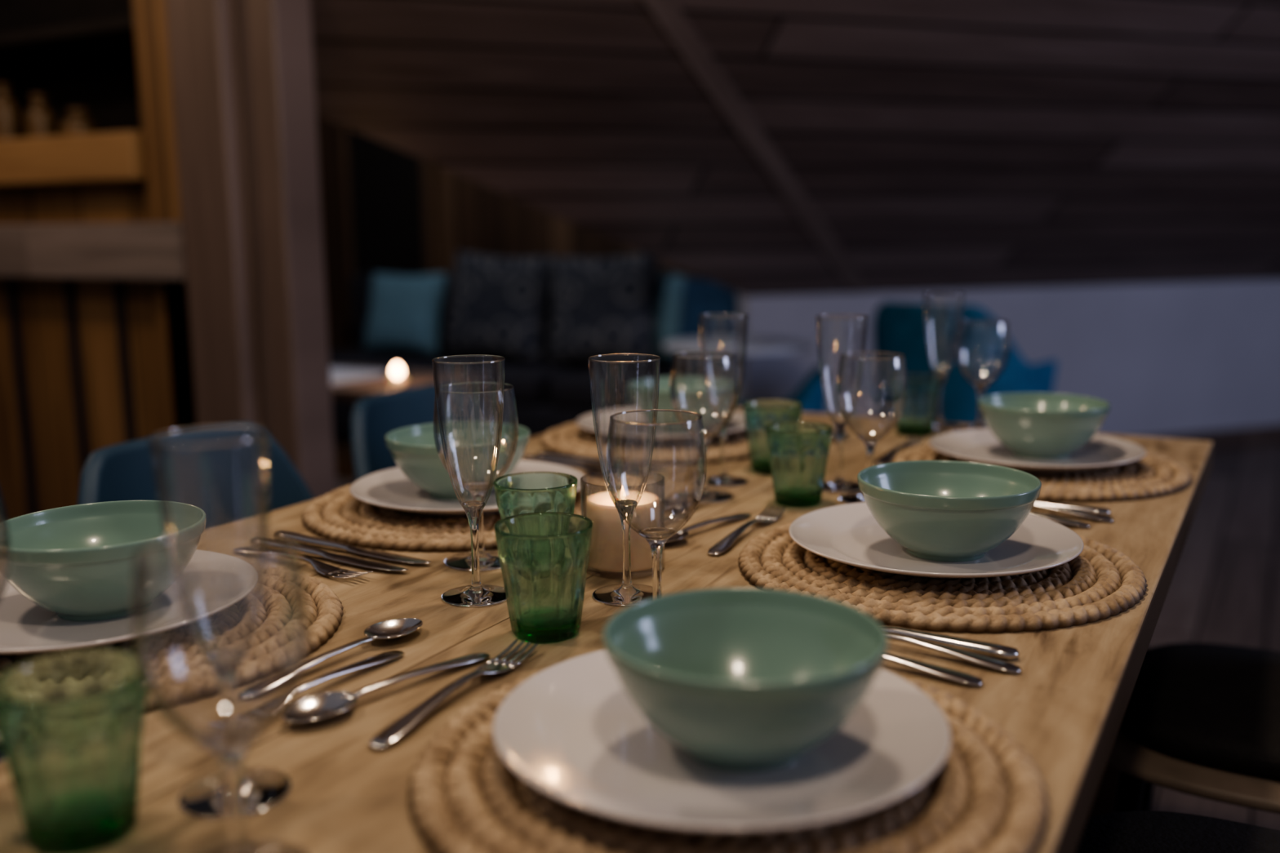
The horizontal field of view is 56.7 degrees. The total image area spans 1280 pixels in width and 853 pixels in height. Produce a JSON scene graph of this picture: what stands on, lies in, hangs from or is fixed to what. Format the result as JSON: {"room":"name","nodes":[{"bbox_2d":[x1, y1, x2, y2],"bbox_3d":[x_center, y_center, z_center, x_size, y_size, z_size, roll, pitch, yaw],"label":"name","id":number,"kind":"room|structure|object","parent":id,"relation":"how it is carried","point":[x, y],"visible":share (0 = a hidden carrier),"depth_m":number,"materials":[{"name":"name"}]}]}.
{"room":"dining room","nodes":[
{"label":"dining room","id":0,"kind":"room"},
{"bbox_2d":[316,115,702,351],"bbox_3d":[-0.427,-1.262,5.805,3.550,2.700,0.100,5,11,28],"label":"wall","id":1,"kind":"structure","parent":0,"point":[474,217],"depth_m":6.02,"materials":[{"name":"brown wood"}]},
{"bbox_2d":[336,124,440,336],"bbox_3d":[-1.319,-1.172,6.225,0.620,1.420,0.060,5,11,28],"label":"window","id":2,"kind":"structure","parent":1,"relation":"in","point":[388,195],"depth_m":6.24,"materials":[{"name":"black glass"}]},
{"bbox_2d":[642,0,871,293],"bbox_3d":[0.156,-1.071,3.358,0.064,1.554,3.283,5,11,27],"label":"ceiling beam","id":3,"kind":"structure","parent":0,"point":[667,13],"depth_m":3.73,"materials":[{"name":"brown wood"}]},
{"bbox_2d":[310,0,1279,296],"bbox_3d":[3.979,-2.879,1.356,8.316,5.716,8.093,-4,10,-20],"label":"ceiling","id":4,"kind":"structure","parent":0,"point":[942,144],"depth_m":3.83,"materials":[{"name":"brown wood"}]},
{"bbox_2d":[333,439,1279,830],"bbox_3d":[1.452,0.655,2.780,10.000,0.100,12.000,5,11,28],"label":"floor","id":5,"kind":"structure","parent":0,"point":[1224,588],"depth_m":3.65,"materials":[{"name":"brown wood"}]},
{"bbox_2d":[0,0,196,522],"bbox_3d":[-1.798,-0.812,3.538,1.866,2.600,0.560,5,11,28],"label":"shelf","id":6,"kind":"object","parent":5,"relation":"on","point":[95,348],"visible":0.47,"depth_m":3.27,"materials":[{"name":"brown wood"}]},
{"bbox_2d":[0,82,22,139],"bbox_3d":[-1.876,-0.920,3.511,0.083,0.181,0.083,5,11,28],"label":"storage jar","id":7,"kind":"object","parent":6,"relation":"in","point":[11,122],"visible":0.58,"depth_m":3.48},
{"bbox_2d":[24,93,57,137],"bbox_3d":[-1.736,-0.889,3.438,0.083,0.141,0.083,5,11,28],"label":"storage jar","id":8,"kind":"object","parent":6,"relation":"in","point":[40,121],"visible":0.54,"depth_m":3.41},
{"bbox_2d":[59,107,99,135],"bbox_3d":[-1.586,-0.853,3.361,0.103,0.091,0.103,5,11,28],"label":"storage jar","id":9,"kind":"object","parent":6,"relation":"in","point":[78,122],"visible":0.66,"depth_m":3.33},
{"bbox_2d":[77,422,314,530],"bbox_3d":[-0.472,0.417,1.615,0.427,0.796,0.450,5,11,28],"label":"dining chair","id":10,"kind":"object","parent":5,"relation":"on","point":[228,482],"visible":0.08,"depth_m":1.69,"materials":[{"name":"blue fabric"}]},
{"bbox_2d":[165,0,336,498],"bbox_3d":[-0.943,-0.752,2.836,0.298,2.700,0.180,5,11,28],"label":"timber post","id":11,"kind":"object","parent":5,"relation":"on","point":[242,71],"visible":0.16,"depth_m":2.82,"materials":[{"name":"brown wood"}]},
{"bbox_2d":[329,364,488,479],"bbox_3d":[-0.998,0.120,4.027,0.850,0.582,0.500,5,11,28],"label":"side table","id":12,"kind":"object","parent":5,"relation":"on","point":[352,391],"visible":0.09,"depth_m":3.87,"materials":[{"name":"brown wood"}]},
{"bbox_2d":[329,367,393,384],"bbox_3d":[-1.069,-0.165,3.958,0.340,0.004,0.420,5,11,28],"label":"table runner","id":13,"kind":"object","parent":12,"relation":"on","point":[338,375],"visible":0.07,"depth_m":4.00,"materials":[{"name":"white fabric"}]},
{"bbox_2d":[384,364,408,385],"bbox_3d":[-0.768,-0.166,3.756,0.076,0.066,0.076,5,11,28],"label":"candle","id":14,"kind":"object","parent":12,"relation":"on","point":[397,371],"visible":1,"depth_m":3.74,"materials":[{"name":"white wax"}]},
{"bbox_2d":[350,382,491,480],"bbox_3d":[-0.234,0.342,2.043,0.427,0.796,0.450,5,11,28],"label":"dining chair","id":15,"kind":"object","parent":5,"relation":"on","point":[374,416],"visible":0.09,"depth_m":2.04,"materials":[{"name":"blue fabric"}]},
{"bbox_2d":[328,272,729,440],"bbox_3d":[-0.607,-0.267,5.510,2.360,0.840,0.715,5,11,28],"label":"sofa","id":16,"kind":"object","parent":5,"relation":"on","point":[548,397],"visible":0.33,"depth_m":5.14,"materials":[{"name":"grey fabric"}]},
{"bbox_2d":[363,271,447,355],"bbox_3d":[-1.139,-0.550,5.747,0.442,0.384,0.184,4,11,25],"label":"throw pillow","id":17,"kind":"object","parent":16,"relation":"on","point":[405,311],"visible":1,"depth_m":5.68,"materials":[{"name":"blue fabric"}]},
{"bbox_2d":[440,250,556,364],"bbox_3d":[-0.657,-0.555,5.478,0.574,0.506,0.216,5,11,30],"label":"throw pillow","id":18,"kind":"object","parent":16,"relation":"on","point":[498,305],"visible":0.99,"depth_m":5.39,"materials":[{"name":"fabric"}]},
{"bbox_2d":[545,253,659,365],"bbox_3d":[-0.166,-0.514,5.212,0.572,0.511,0.211,5,11,28],"label":"throw pillow","id":19,"kind":"object","parent":16,"relation":"on","point":[601,305],"visible":1,"depth_m":5.13,"materials":[{"name":"fabric"}]},
{"bbox_2d":[653,268,717,373],"bbox_3d":[0.206,-0.450,5.109,0.454,0.447,0.156,6,12,34],"label":"throw pillow","id":20,"kind":"object","parent":16,"relation":"on","point":[669,286],"visible":0.32,"depth_m":5.11,"materials":[{"name":"blue fabric"}]},
{"bbox_2d":[673,277,738,373],"bbox_3d":[0.297,-0.419,4.925,0.320,0.388,0.167,6,12,34],"label":"throw pillow","id":21,"kind":"object","parent":16,"relation":"on","point":[700,296],"visible":0.63,"depth_m":4.88,"materials":[{"name":"blue fabric"}]},
{"bbox_2d":[0,407,1213,852],"bbox_3d":[-0.120,0.535,1.037,0.941,0.750,2.353,5,11,28],"label":"dining table","id":22,"kind":"object","parent":5,"relation":"on","point":[1066,706],"visible":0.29,"depth_m":0.88,"materials":[{"name":"brown wood"}]},
{"bbox_2d":[0,490,11,760],"bbox_3d":[-0.429,0.121,0.733,0.081,0.173,0.081,5,11,28],"label":"wine glass","id":23,"kind":"object","parent":22,"relation":"on","point":[2,757],"visible":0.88,"depth_m":0.74,"materials":[{"name":"clear glass"}]},
{"bbox_2d":[0,648,148,852],"bbox_3d":[-0.305,0.177,0.643,0.078,0.091,0.078,-6,11,-28],"label":"tumbler","id":24,"kind":"object","parent":22,"relation":"on","point":[71,722],"visible":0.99,"depth_m":0.62,"materials":[{"name":"green glass"}]},
{"bbox_2d":[0,562,343,713],"bbox_3d":[-0.433,0.163,0.964,0.373,0.013,0.373,2,10,14],"label":"woven placemat","id":25,"kind":"object","parent":22,"relation":"on","point":[179,673],"visible":0.27,"depth_m":0.92,"materials":[{"name":"beige wicker"}]},
{"bbox_2d":[0,549,258,654],"bbox_3d":[-0.454,0.145,0.973,0.271,0.020,0.271,3,10,19],"label":"dinner plate","id":26,"kind":"object","parent":25,"relation":"on","point":[26,627],"visible":0.63,"depth_m":0.95,"materials":[{"name":"grey ceramic"}]},
{"bbox_2d":[0,500,206,621],"bbox_3d":[-0.439,0.113,0.968,0.165,0.071,0.165,-5,11,-25],"label":"bowl","id":27,"kind":"object","parent":26,"relation":"on","point":[75,562],"visible":0.98,"depth_m":0.94,"materials":[{"name":"green ceramic"}]},
{"bbox_2d":[149,425,290,817],"bbox_3d":[-0.237,0.109,0.674,0.062,0.213,0.062,-4,10,-18],"label":"champagne flute","id":28,"kind":"object","parent":22,"relation":"on","point":[262,787],"visible":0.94,"depth_m":0.68,"materials":[{"name":"clear glass"}]},
{"bbox_2d":[132,528,309,852],"bbox_3d":[-0.203,0.144,0.588,0.081,0.173,0.081,5,11,28],"label":"wine glass","id":29,"kind":"object","parent":22,"relation":"on","point":[230,742],"visible":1,"depth_m":0.59,"materials":[{"name":"clear glass"}]},
{"bbox_2d":[232,546,373,578],"bbox_3d":[-0.333,0.130,1.155,0.195,0.010,0.024,6,12,35],"label":"fork","id":30,"kind":"object","parent":22,"relation":"on","point":[325,569],"visible":0.97,"depth_m":1.14,"materials":[{"name":"metal"}]},
{"bbox_2d":[204,650,404,727],"bbox_3d":[-0.230,0.183,0.841,0.022,0.009,0.176,5,11,31],"label":"fork","id":31,"kind":"object","parent":22,"relation":"on","point":[269,708],"visible":0.74,"depth_m":0.82,"materials":[{"name":"metal"}]},
{"bbox_2d":[249,536,408,570],"bbox_3d":[-0.313,0.127,1.181,0.215,0.008,0.020,6,12,33],"label":"table knife","id":32,"kind":"object","parent":22,"relation":"on","point":[273,544],"visible":0.98,"depth_m":1.18,"materials":[{"name":"metal"}]},
{"bbox_2d":[237,617,422,698],"bbox_3d":[-0.230,0.173,0.900,0.038,0.009,0.176,6,12,33],"label":"spoon","id":33,"kind":"object","parent":22,"relation":"on","point":[395,628],"visible":1,"depth_m":0.91,"materials":[{"name":"metal"}]},
{"bbox_2d":[273,530,431,563],"bbox_3d":[-0.295,0.123,1.204,0.215,0.008,0.020,6,11,33],"label":"table knife","id":34,"kind":"object","parent":22,"relation":"on","point":[300,538],"visible":0.9,"depth_m":1.20,"materials":[{"name":"metal"}]},
{"bbox_2d":[282,652,489,722],"bbox_3d":[-0.174,0.182,0.842,0.038,0.009,0.176,8,13,40],"label":"spoon","id":35,"kind":"object","parent":22,"relation":"on","point":[324,705],"visible":1,"depth_m":0.81,"materials":[{"name":"metal"}]},
{"bbox_2d":[368,638,538,749],"bbox_3d":[-0.127,0.183,0.833,0.024,0.010,0.195,4,11,24],"label":"fork","id":36,"kind":"object","parent":22,"relation":"on","point":[397,729],"visible":1,"depth_m":0.81,"materials":[{"name":"metal"}]},
{"bbox_2d":[302,476,617,552],"bbox_3d":[-0.200,0.090,1.382,0.373,0.013,0.373,2,10,16],"label":"woven placemat","id":37,"kind":"object","parent":22,"relation":"on","point":[339,516],"visible":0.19,"depth_m":1.27,"materials":[{"name":"beige wicker"}]},
{"bbox_2d":[350,460,586,515],"bbox_3d":[-0.197,0.074,1.378,0.271,0.020,0.271,7,12,38],"label":"dinner plate","id":38,"kind":"object","parent":37,"relation":"on","point":[390,488],"visible":0.36,"depth_m":1.36,"materials":[{"name":"grey ceramic"}]},
{"bbox_2d":[384,421,530,500],"bbox_3d":[-0.209,0.043,1.372,0.165,0.071,0.165,-5,11,-25],"label":"bowl","id":39,"kind":"object","parent":38,"relation":"on","point":[471,447],"visible":0.87,"depth_m":1.32,"materials":[{"name":"green ceramic"}]},
{"bbox_2d":[431,354,506,607],"bbox_3d":[-0.146,0.046,1.038,0.062,0.213,0.062,-3,10,-13],"label":"champagne flute","id":40,"kind":"object","parent":22,"relation":"on","point":[476,594],"visible":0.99,"depth_m":1.04,"materials":[{"name":"clear glass"}]},
{"bbox_2d":[433,382,518,571],"bbox_3d":[-0.157,0.047,1.152,0.081,0.173,0.081,5,11,28],"label":"wine glass","id":41,"kind":"object","parent":22,"relation":"on","point":[488,559],"visible":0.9,"depth_m":1.15,"materials":[{"name":"clear glass"}]},
{"bbox_2d":[493,471,577,519],"bbox_3d":[-0.097,0.095,1.115,0.078,0.091,0.078,-1,10,-3],"label":"tumbler","id":42,"kind":"object","parent":22,"relation":"on","point":[526,492],"visible":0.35,"depth_m":1.09,"materials":[{"name":"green glass"}]},
{"bbox_2d":[493,511,592,643],"bbox_3d":[-0.076,0.122,0.953,0.078,0.091,0.078,1,10,12],"label":"tumbler","id":43,"kind":"object","parent":22,"relation":"on","point":[544,557],"visible":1,"depth_m":0.93,"materials":[{"name":"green glass"}]},
{"bbox_2d":[538,461,632,477],"bbox_3d":[-0.094,0.055,1.585,0.195,0.010,0.024,6,12,35],"label":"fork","id":44,"kind":"object","parent":22,"relation":"on","point":[592,472],"visible":0.74,"depth_m":1.56,"materials":[{"name":"metal"}]},
{"bbox_2d":[521,454,653,473],"bbox_3d":[-0.074,0.052,1.610,0.215,0.008,0.020,6,12,33],"label":"table knife","id":45,"kind":"object","parent":22,"relation":"on","point":[526,457],"visible":0.88,"depth_m":1.61,"materials":[{"name":"metal"}]},
{"bbox_2d":[535,451,667,469],"bbox_3d":[-0.056,0.048,1.633,0.215,0.008,0.020,6,11,33],"label":"table knife","id":46,"kind":"object","parent":22,"relation":"on","point":[586,460],"visible":0.93,"depth_m":1.64,"materials":[{"name":"metal"}]},
{"bbox_2d":[580,469,664,576],"bbox_3d":[-0.016,0.092,1.133,0.080,0.088,0.080,5,11,28],"label":"candle","id":47,"kind":"object","parent":22,"relation":"on","point":[606,555],"visible":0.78,"depth_m":1.11,"materials":[{"name":"beige wax"}]},
{"bbox_2d":[587,353,660,606],"bbox_3d":[-0.013,0.045,1.036,0.062,0.213,0.062,-3,10,-13],"label":"champagne flute","id":48,"kind":"object","parent":22,"relation":"on","point":[626,593],"visible":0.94,"depth_m":1.04,"materials":[{"name":"clear glass"}]},
{"bbox_2d":[540,422,750,465],"bbox_3d":[0.036,0.016,1.806,0.373,0.013,0.373,-7,11,-33],"label":"woven placemat","id":49,"kind":"object","parent":22,"relation":"on","point":[571,438],"visible":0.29,"depth_m":1.70,"materials":[{"name":"beige wicker"}]},
{"bbox_2d":[576,407,746,442],"bbox_3d":[0.039,0.000,1.802,0.271,0.020,0.271,7,12,38],"label":"dinner plate","id":50,"kind":"object","parent":49,"relation":"on","point":[737,422],"visible":0.61,"depth_m":1.80,"materials":[{"name":"grey ceramic"}]},
{"bbox_2d":[627,376,738,433],"bbox_3d":[0.065,-0.030,1.782,0.165,0.071,0.165,2,10,15],"label":"bowl","id":51,"kind":"object","parent":50,"relation":"on","point":[689,393],"visible":0.88,"depth_m":1.73,"materials":[{"name":"green ceramic"}]},
{"bbox_2d":[605,408,706,597],"bbox_3d":[0.014,0.077,0.969,0.081,0.173,0.081,5,11,28],"label":"wine glass","id":52,"kind":"object","parent":22,"relation":"on","point":[656,537],"visible":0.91,"depth_m":0.97,"materials":[{"name":"clear glass"}]},
{"bbox_2d":[662,512,691,522],"bbox_3d":[0.009,0.108,1.270,0.022,0.009,0.176,5,11,31],"label":"spoon","id":53,"kind":"object","parent":22,"relation":"on","point":[680,515],"visible":0.2,"depth_m":1.31,"materials":[{"name":"metal"}]},
{"bbox_2d":[664,497,698,510],"bbox_3d":[0.009,0.099,1.323,0.038,0.009,0.176,7,12,37],"label":"spoon","id":54,"kind":"object","parent":22,"relation":"on","point":[675,503],"visible":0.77,"depth_m":1.38,"materials":[{"name":"metal"}]},
{"bbox_2d":[670,351,738,503],"bbox_3d":[0.076,0.000,1.419,0.081,0.173,0.081,5,11,28],"label":"wine glass","id":55,"kind":"object","parent":22,"relation":"on","point":[708,495],"visible":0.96,"depth_m":1.42,"materials":[{"name":"clear glass"}]},
{"bbox_2d":[665,512,751,543],"bbox_3d":[0.066,0.107,1.270,0.038,0.009,0.176,7,12,39],"label":"spoon","id":56,"kind":"object","parent":22,"relation":"on","point":[682,533],"visible":0.56,"depth_m":1.26,"materials":[{"name":"metal"}]},
{"bbox_2d":[698,313,748,486],"bbox_3d":[0.105,-0.034,1.498,0.062,0.213,0.062,-4,10,-18],"label":"champagne flute","id":57,"kind":"object","parent":22,"relation":"on","point":[722,479],"visible":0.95,"depth_m":1.50,"materials":[{"name":"clear glass"}]},
{"bbox_2d":[408,673,1048,852],"bbox_3d":[0.050,0.201,0.716,0.373,0.013,0.373,4,11,26],"label":"woven placemat","id":58,"kind":"object","parent":22,"relation":"on","point":[988,795],"visible":0.27,"depth_m":0.65,"materials":[{"name":"beige wicker"}]},
{"bbox_2d":[493,649,951,831],"bbox_3d":[0.048,0.184,0.718,0.271,0.020,0.271,7,12,38],"label":"dinner plate","id":59,"kind":"object","parent":58,"relation":"on","point":[571,730],"visible":0.7,"depth_m":0.68,"materials":[{"name":"grey ceramic"}]},
{"bbox_2d":[602,587,888,771],"bbox_3d":[0.061,0.154,0.700,0.165,0.071,0.165,2,10,15],"label":"bowl","id":60,"kind":"object","parent":59,"relation":"on","point":[741,679],"visible":1,"depth_m":0.72,"materials":[{"name":"green ceramic"}]},
{"bbox_2d":[707,505,785,555],"bbox_3d":[0.114,0.108,1.261,0.024,0.010,0.195,4,11,25],"label":"fork","id":61,"kind":"object","parent":22,"relation":"on","point":[722,546],"visible":1,"depth_m":1.24,"materials":[{"name":"metal"}]},
{"bbox_2d":[742,399,803,475],"bbox_3d":[0.176,0.014,1.572,0.078,0.091,0.078,-1,10,-4],"label":"tumbler","id":62,"kind":"object","parent":22,"relation":"on","point":[758,414],"visible":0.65,"depth_m":1.55,"materials":[{"name":"green glass"}]},
{"bbox_2d":[764,421,832,507],"bbox_3d":[0.185,0.045,1.390,0.078,0.091,0.078,-2,10,-8],"label":"tumbler","id":63,"kind":"object","parent":22,"relation":"on","point":[798,451],"visible":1,"depth_m":1.37,"materials":[{"name":"green glass"}]},
{"bbox_2d":[831,431,849,438],"bbox_3d":[0.268,0.023,1.754,0.038,0.009,0.176,5,11,30],"label":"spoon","id":64,"kind":"object","parent":22,"relation":"on","point":[833,433],"visible":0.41,"depth_m":1.82,"materials":[{"name":"metal"}]},
{"bbox_2d":[816,314,868,492],"bbox_3d":[0.247,-0.029,1.461,0.062,0.213,0.062,2,10,16],"label":"champagne flute","id":65,"kind":"object","parent":22,"relation":"on","point":[838,485],"visible":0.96,"depth_m":1.47,"materials":[{"name":"clear glass"}]},
{"bbox_2d":[836,351,907,503],"bbox_3d":[0.271,0.002,1.395,0.081,0.173,0.081,5,11,28],"label":"wine glass","id":66,"kind":"object","parent":22,"relation":"on","point":[870,440],"visible":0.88,"depth_m":1.39,"materials":[{"name":"clear glass"}]},
{"bbox_2d":[874,436,924,464],"bbox_3d":[0.368,0.033,1.688,0.024,0.010,0.195,5,11,28],"label":"fork","id":67,"kind":"object","parent":22,"relation":"on","point":[886,458],"visible":0.92,"depth_m":1.66,"materials":[{"name":"metal"}]},
{"bbox_2d":[889,373,942,436],"bbox_3d":[0.425,-0.033,1.836,0.078,0.091,0.078,9,14,44],"label":"tumbler","id":68,"kind":"object","parent":22,"relation":"on","point":[918,415],"visible":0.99,"depth_m":1.81,"materials":[{"name":"green glass"}]},
{"bbox_2d":[884,653,982,686],"bbox_3d":[0.160,0.170,0.893,0.196,0.010,0.043,6,11,33],"label":"knife","id":69,"kind":"object","parent":22,"relation":"on","point":[956,676],"visible":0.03,"depth_m":0.85,"materials":[{"name":"metal"}]},
{"bbox_2d":[737,522,1146,633],"bbox_3d":[0.281,0.128,1.131,0.373,0.013,0.373,2,10,16],"label":"woven placemat","id":70,"kind":"object","parent":22,"relation":"on","point":[1102,582],"visible":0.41,"depth_m":1.03,"materials":[{"name":"beige wicker"}]},
{"bbox_2d":[788,502,1084,578],"bbox_3d":[0.278,0.111,1.132,0.271,0.020,0.271,3,10,19],"label":"dinner plate","id":71,"kind":"object","parent":70,"relation":"on","point":[848,534],"visible":0.72,"depth_m":1.12,"materials":[{"name":"grey ceramic"}]},
{"bbox_2d":[857,460,1041,561],"bbox_3d":[0.286,0.082,1.109,0.165,0.071,0.165,2,10,15],"label":"bowl","id":72,"kind":"object","parent":71,"relation":"on","point":[936,510],"visible":1,"depth_m":1.07,"materials":[{"name":"green ceramic"}]},
{"bbox_2d":[923,292,964,429],"bbox_3d":[0.480,-0.105,1.891,0.062,0.213,0.062,2,10,16],"label":"champagne flute","id":73,"kind":"object","parent":22,"relation":"on","point":[939,424],"visible":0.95,"depth_m":1.90,"materials":[{"name":"clear glass"}]},
{"bbox_2d":[881,625,1019,659],"bbox_3d":[0.193,0.162,0.948,0.215,0.008,0.020,6,12,33],"label":"spoon","id":74,"kind":"object","parent":22,"relation":"on","point":[990,649],"visible":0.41,"depth_m":0.91,"materials":[{"name":"metal"}]},
{"bbox_2d":[886,631,1021,673],"bbox_3d":[0.196,0.165,0.918,0.195,0.010,0.024,6,12,34],"label":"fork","id":75,"kind":"object","parent":22,"relation":"on","point":[984,660],"visible":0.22,"depth_m":0.89,"materials":[{"name":"metal"}]},
{"bbox_2d":[955,319,1009,431],"bbox_3d":[0.531,-0.077,1.847,0.081,0.173,0.081,5,11,28],"label":"wine glass","id":76,"kind":"object","parent":22,"relation":"on","point":[980,386],"visible":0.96,"depth_m":1.85,"materials":[{"name":"clear glass"}]},
{"bbox_2d":[892,442,1191,502],"bbox_3d":[0.523,0.052,1.567,0.373,0.013,0.373,1,10,9],"label":"woven placemat","id":77,"kind":"object","parent":22,"relation":"on","point":[1151,476],"visible":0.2,"depth_m":1.46,"materials":[{"name":"beige wicker"}]},
{"bbox_2d":[928,428,1146,472],"bbox_3d":[0.521,0.035,1.569,0.271,0.020,0.271,3,10,19],"label":"dinner plate","id":78,"kind":"object","parent":77,"relation":"on","point":[979,445],"visible":0.74,"depth_m":1.56,"materials":[{"name":"grey ceramic"}]},
{"bbox_2d":[977,392,1110,459],"bbox_3d":[0.531,0.002,1.569,0.165,0.071,0.165,8,13,41],"label":"bowl","id":79,"kind":"object","parent":78,"relation":"on","point":[1032,425],"visible":1,"depth_m":1.52,"materials":[{"name":"green ceramic"}]},
{"bbox_2d":[1029,511,1089,527],"bbox_3d":[0.399,0.095,1.322,0.196,0.010,0.043,6,11,33],"label":"knife","id":80,"kind":"object","parent":22,"relation":"on","point":[1077,523],"visible":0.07,"depth_m":1.28,"materials":[{"name":"metal"}]},
{"bbox_2d":[1034,500,1111,515],"bbox_3d":[0.432,0.087,1.377,0.215,0.008,0.020,6,12,33],"label":"table knife","id":81,"kind":"object","parent":22,"relation":"on","point":[1091,509],"visible":0.25,"depth_m":1.33,"materials":[{"name":"metal"}]},
{"bbox_2d":[1032,502,1113,521],"bbox_3d":[0.435,0.090,1.347,0.195,0.010,0.024,6,12,34],"label":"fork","id":82,"kind":"object","parent":22,"relation":"on","point":[1083,514],"visible":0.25,"depth_m":1.31,"materials":[{"name":"metal"}]},
{"bbox_2d":[662,336,811,407],"bbox_3d":[0.361,0.005,4.454,0.550,0.640,0.550,5,11,28],"label":"round side table","id":83,"kind":"object","parent":5,"relation":"on","point":[756,345],"visible":0.55,"depth_m":4.36,"materials":[{"name":"white wood"}]},
{"bbox_2d":[735,365,828,413],"bbox_3d":[0.419,0.094,4.094,0.446,0.584,0.464,1,10,9],"label":"lounge armchair","id":84,"kind":"object","parent":5,"relation":"on","point":[810,393],"visible":0.17,"depth_m":3.90,"materials":[{"name":"blue fabric"}]},
{"bbox_2d":[872,301,1057,425],"bbox_3d":[1.125,-0.039,4.159,0.580,0.811,0.557,9,13,43],"label":"lounge armchair","id":85,"kind":"object","parent":5,"relation":"on","point":[898,327],"visible":0.53,"depth_m":3.88,"materials":[{"name":"blue fabric"}]},
{"bbox_2d":[1075,810,1279,852],"bbox_3d":[0.527,0.513,1.007,0.449,0.791,0.438,5,11,28],"label":"dining chair","id":86,"kind":"object","parent":5,"relation":"on","point":[1131,831],"visible":0.77,"depth_m":1.12,"materials":[{"name":"black fabric"}]},
{"bbox_2d":[1106,642,1279,813],"bbox_3d":[0.784,0.432,1.469,0.449,0.791,0.438,5,11,28],"label":"dining chair","id":87,"kind":"object","parent":5,"relation":"on","point":[1201,720],"visible":0.84,"depth_m":1.39,"materials":[{"name":"black fabric"}]},
{"bbox_2d":[736,279,1279,436],"bbox_3d":[3.326,-0.348,5.886,6.198,0.800,0.120,-4,10,-19],"label":"wall","id":88,"kind":"structure","parent":0,"point":[1166,358],"depth_m":5.39,"materials":[{"name":"white paint"}]},
{"bbox_2d":[1148,425,1279,448],"bbox_3d":[3.364,0.017,5.884,6.178,0.080,0.018,-4,10,-19],"label":"baseboard","id":89,"kind":"structure","parent":88,"relation":"attached to","point":[1264,434],"depth_m":5.70,"materials":[{"name":"brown wood"}]}
]}

